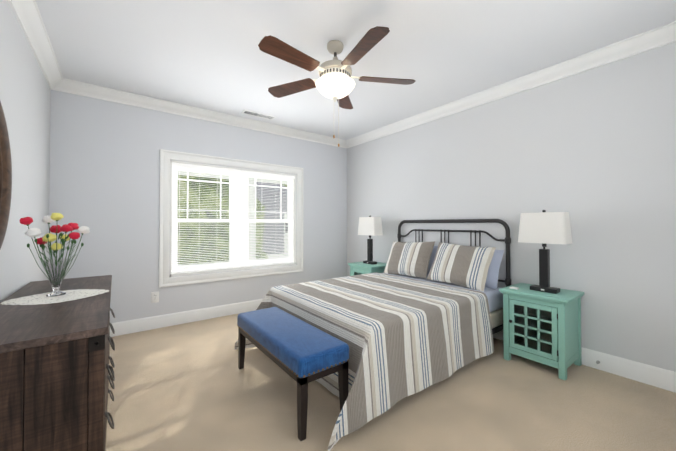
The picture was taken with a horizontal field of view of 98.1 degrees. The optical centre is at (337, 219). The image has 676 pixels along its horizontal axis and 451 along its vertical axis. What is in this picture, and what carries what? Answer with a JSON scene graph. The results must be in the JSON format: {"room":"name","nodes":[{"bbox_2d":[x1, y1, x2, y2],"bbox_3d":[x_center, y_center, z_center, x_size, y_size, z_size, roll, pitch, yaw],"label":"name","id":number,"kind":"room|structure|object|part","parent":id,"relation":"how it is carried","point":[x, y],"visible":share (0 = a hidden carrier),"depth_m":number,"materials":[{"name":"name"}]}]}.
{"room":"bedroom","nodes":[
{"label":"bedroom","id":0,"kind":"room"},
{"bbox_2d":[0,0,50,301],"bbox_3d":[-1.447,-0.086,0.984,0.160,2.440,4.390,1,-1,-37],"label":"wall","id":1,"kind":"structure","parent":0,"point":[25,94],"depth_m":1.90,"materials":[{"name":"white paint"}]},
{"bbox_2d":[0,101,11,248],"bbox_3d":[-1.491,-0.203,1.214,0.034,0.844,0.844,1,-1,-37],"label":"round mirror","id":2,"kind":"object","parent":1,"relation":"attached to","point":[5,177],"visible":1,"depth_m":1.49,"materials":[{"name":"brown wood"}]},
{"bbox_2d":[8,0,67,91],"bbox_3d":[-1.346,-1.255,1.075,0.092,0.098,4.070,1,-1,-37],"label":"crown molding","id":3,"kind":"structure","parent":1,"relation":"attached to","point":[29,18],"depth_m":2.01,"materials":[{"name":"white wood"}]},
{"bbox_2d":[48,90,346,322],"bbox_3d":[-1.283,-0.051,3.762,3.460,2.440,0.160,1,-1,-37],"label":"wall","id":4,"kind":"structure","parent":0,"point":[105,171],"depth_m":3.09,"materials":[{"name":"white paint"}]},
{"bbox_2d":[151,291,158,302],"bbox_3d":[-1.956,0.827,3.135,0.072,0.116,0.007,1,-1,-37],"label":"electrical outlet plate","id":5,"kind":"object","parent":4,"relation":"attached to","point":[154,297],"visible":1,"depth_m":3.13,"materials":[{"name":"white plastic"}]},
{"bbox_2d":[110,298,263,336],"bbox_3d":[-1.234,1.102,3.674,3.390,0.132,0.015,1,-1,-37],"label":"baseboard","id":6,"kind":"structure","parent":4,"relation":"attached to","point":[148,323],"depth_m":3.27,"materials":[{"name":"white wood"}]},
{"bbox_2d":[64,79,343,147],"bbox_3d":[-1.199,-1.222,3.683,3.240,0.098,0.092,1,-1,-37],"label":"crown molding","id":7,"kind":"structure","parent":4,"relation":"attached to","point":[70,86],"depth_m":3.29,"materials":[{"name":"white wood"}]},
{"bbox_2d":[159,149,302,287],"bbox_3d":[-1.262,-0.011,3.759,1.780,1.490,0.185,1,-1,-37],"label":"window","id":8,"kind":"structure","parent":4,"relation":"in","point":[173,175],"depth_m":3.65,"materials":[{"name":"white wood"}]},
{"bbox_2d":[171,162,294,273],"bbox_3d":[-1.238,-0.017,3.728,1.536,1.238,0.044,1,-1,-37],"label":"window blinds","id":9,"kind":"object","parent":8,"relation":"attached to","point":[201,167],"visible":0.98,"depth_m":3.63,"materials":[{"name":"white plastic"}]},
{"bbox_2d":[36,0,675,139],"bbox_3d":[-0.005,-1.352,2.094,3.780,0.120,4.390,1,-1,-37],"label":"ceiling","id":10,"kind":"structure","parent":0,"point":[208,55],"depth_m":2.17,"materials":[{"name":"white paint"}]},
{"bbox_2d":[241,109,275,119],"bbox_3d":[-0.958,-1.269,3.548,0.390,0.008,0.130,1,-1,-37],"label":"ceiling vent","id":11,"kind":"object","parent":10,"relation":"in","point":[257,114],"visible":0.98,"depth_m":3.53,"materials":[{"name":"white metal"}]},
{"bbox_2d":[258,26,415,146],"bbox_3d":[-0.031,-0.911,2.127,1.155,0.760,1.168,1,-1,-37],"label":"fan light","id":12,"kind":"object","parent":10,"relation":"hanging from","point":[335,82],"visible":1,"depth_m":2.05,"materials":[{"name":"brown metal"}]},
{"bbox_3d":[-0.020,-0.952,2.159,0.294,0.099,0.294,1,-1,-37],"label":"lamp shade","id":13,"kind":"part","parent":12,"relation":"part of","materials":[{"name":"white glass"}]},
{"bbox_2d":[105,313,675,450],"bbox_3d":[-0.005,1.208,2.061,3.780,0.120,4.390,1,-1,-37],"label":"floor","id":14,"kind":"structure","parent":0,"point":[191,386],"depth_m":1.79,"materials":[{"name":"carpet"}]},
{"bbox_2d":[0,275,114,450],"bbox_3d":[-1.477,0.778,1.558,0.464,0.727,1.434,1,-1,-37],"label":"dresser","id":15,"kind":"object","parent":14,"relation":"on","point":[56,368],"visible":1,"depth_m":1.07,"materials":[{"name":"brown wood"}]},
{"bbox_2d":[1,289,108,304],"bbox_3d":[-1.504,0.412,1.586,0.420,0.001,0.348,1,-1,-37],"label":"doily","id":16,"kind":"object","parent":15,"relation":"on","point":[43,298],"visible":0.98,"depth_m":1.56,"materials":[{"name":"white fabric"}]},
{"bbox_2d":[19,213,89,296],"bbox_3d":[-1.552,0.186,1.621,0.278,0.451,0.225,1,-1,-37],"label":"vase","id":17,"kind":"object","parent":16,"relation":"on","point":[55,269],"visible":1,"depth_m":1.59,"materials":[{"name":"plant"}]},
{"bbox_2d":[237,307,348,440],"bbox_3d":[-0.357,0.934,1.992,0.346,0.425,0.996,1,-1,-37],"label":"bench","id":18,"kind":"object","parent":14,"relation":"on","point":[302,354],"visible":1,"depth_m":1.70,"materials":[{"name":"blue fabric"}]},
{"bbox_2d":[348,262,386,275],"bbox_3d":[0.439,0.882,3.965,0.421,0.580,0.464,1,-1,-37],"label":"nightstand","id":19,"kind":"object","parent":14,"relation":"on","point":[358,268],"visible":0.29,"depth_m":3.84,"materials":[{"name":"teal paint"}]},
{"bbox_2d":[358,216,382,264],"bbox_3d":[0.434,0.266,3.969,0.176,0.650,0.332,1,-1,-37],"label":"table lamp","id":20,"kind":"object","parent":19,"relation":"on","point":[370,226],"visible":1,"depth_m":3.91,"materials":[{"name":"white fabric"}]},
{"bbox_2d":[234,219,510,450],"bbox_3d":[0.365,0.571,2.646,2.147,1.169,1.479,1,-1,-37],"label":"bed","id":21,"kind":"object","parent":14,"relation":"on","point":[415,317],"visible":0.9,"depth_m":2.19,"materials":[{"name":"fabric"}]},
{"bbox_2d":[499,283,583,379],"bbox_3d":[1.645,0.862,2.375,0.421,0.580,0.464,1,-1,-37],"label":"nightstand","id":22,"kind":"object","parent":14,"relation":"on","point":[542,327],"visible":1,"depth_m":2.25,"materials":[{"name":"teal paint"}]},
{"bbox_2d":[518,210,572,293],"bbox_3d":[1.658,0.245,2.355,0.176,0.650,0.332,1,-1,-37],"label":"table lamp","id":23,"kind":"object","parent":22,"relation":"on","point":[544,227],"visible":1,"depth_m":2.32,"materials":[{"name":"white fabric"}]},
{"bbox_2d":[347,42,675,371],"bbox_3d":[1.437,-0.058,3.171,0.160,2.440,4.390,1,-1,-37],"label":"wall","id":24,"kind":"structure","parent":0,"point":[592,152],"depth_m":2.40,"materials":[{"name":"white paint"}]},
{"bbox_2d":[344,21,675,147],"bbox_3d":[1.337,-1.229,3.110,0.092,0.098,4.070,1,-1,-37],"label":"crown molding","id":25,"kind":"structure","parent":24,"relation":"attached to","point":[663,35],"depth_m":2.53,"materials":[{"name":"white wood"}]},
{"bbox_2d":[493,330,675,392],"bbox_3d":[1.368,1.094,3.104,0.015,0.132,4.070,1,-1,-37],"label":"baseboard","id":26,"kind":"structure","parent":24,"relation":"attached to","point":[658,377],"depth_m":2.12,"materials":[{"name":"white wood"}]},
{"label":"outside","id":27,"kind":"structure","parent":0,"visible":0},
{"bbox_2d":[178,177,261,264],"bbox_3d":[-4.859,0.010,6.949,6.725,6.000,3.480,1,-1,-37],"label":"tree","id":28,"kind":"object","parent":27,"point":[184,186],"depth_m":7.05,"materials":[{"name":"green plant"}]},
{"bbox_2d":[178,175,264,248],"bbox_3d":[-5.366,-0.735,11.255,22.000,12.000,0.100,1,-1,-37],"label":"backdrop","id":29,"kind":"structure","parent":27,"point":[209,192],"depth_m":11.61,"materials":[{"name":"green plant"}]},
{"bbox_2d":[178,170,286,259],"bbox_3d":[-1.849,2.011,4.681,4.700,6.340,1.970,1,-1,-37],"label":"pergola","id":30,"kind":"object","parent":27,"point":[227,176],"depth_m":5.51,"materials":[{"name":"white"}]},
{"bbox_2d":[256,184,286,258],"bbox_3d":[-1.124,0.234,6.886,2.766,5.650,1.650,1,-1,-37],"label":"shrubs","id":31,"kind":"object","parent":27,"point":[262,251],"depth_m":6.38,"materials":[{"name":"green plant"}]},
{"bbox_2d":[256,182,287,257],"bbox_3d":[-0.936,1.731,10.530,6.180,7.050,5.760,1,-1,-37],"label":"house","id":32,"kind":"structure","parent":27,"point":[273,195],"depth_m":8.54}
]}

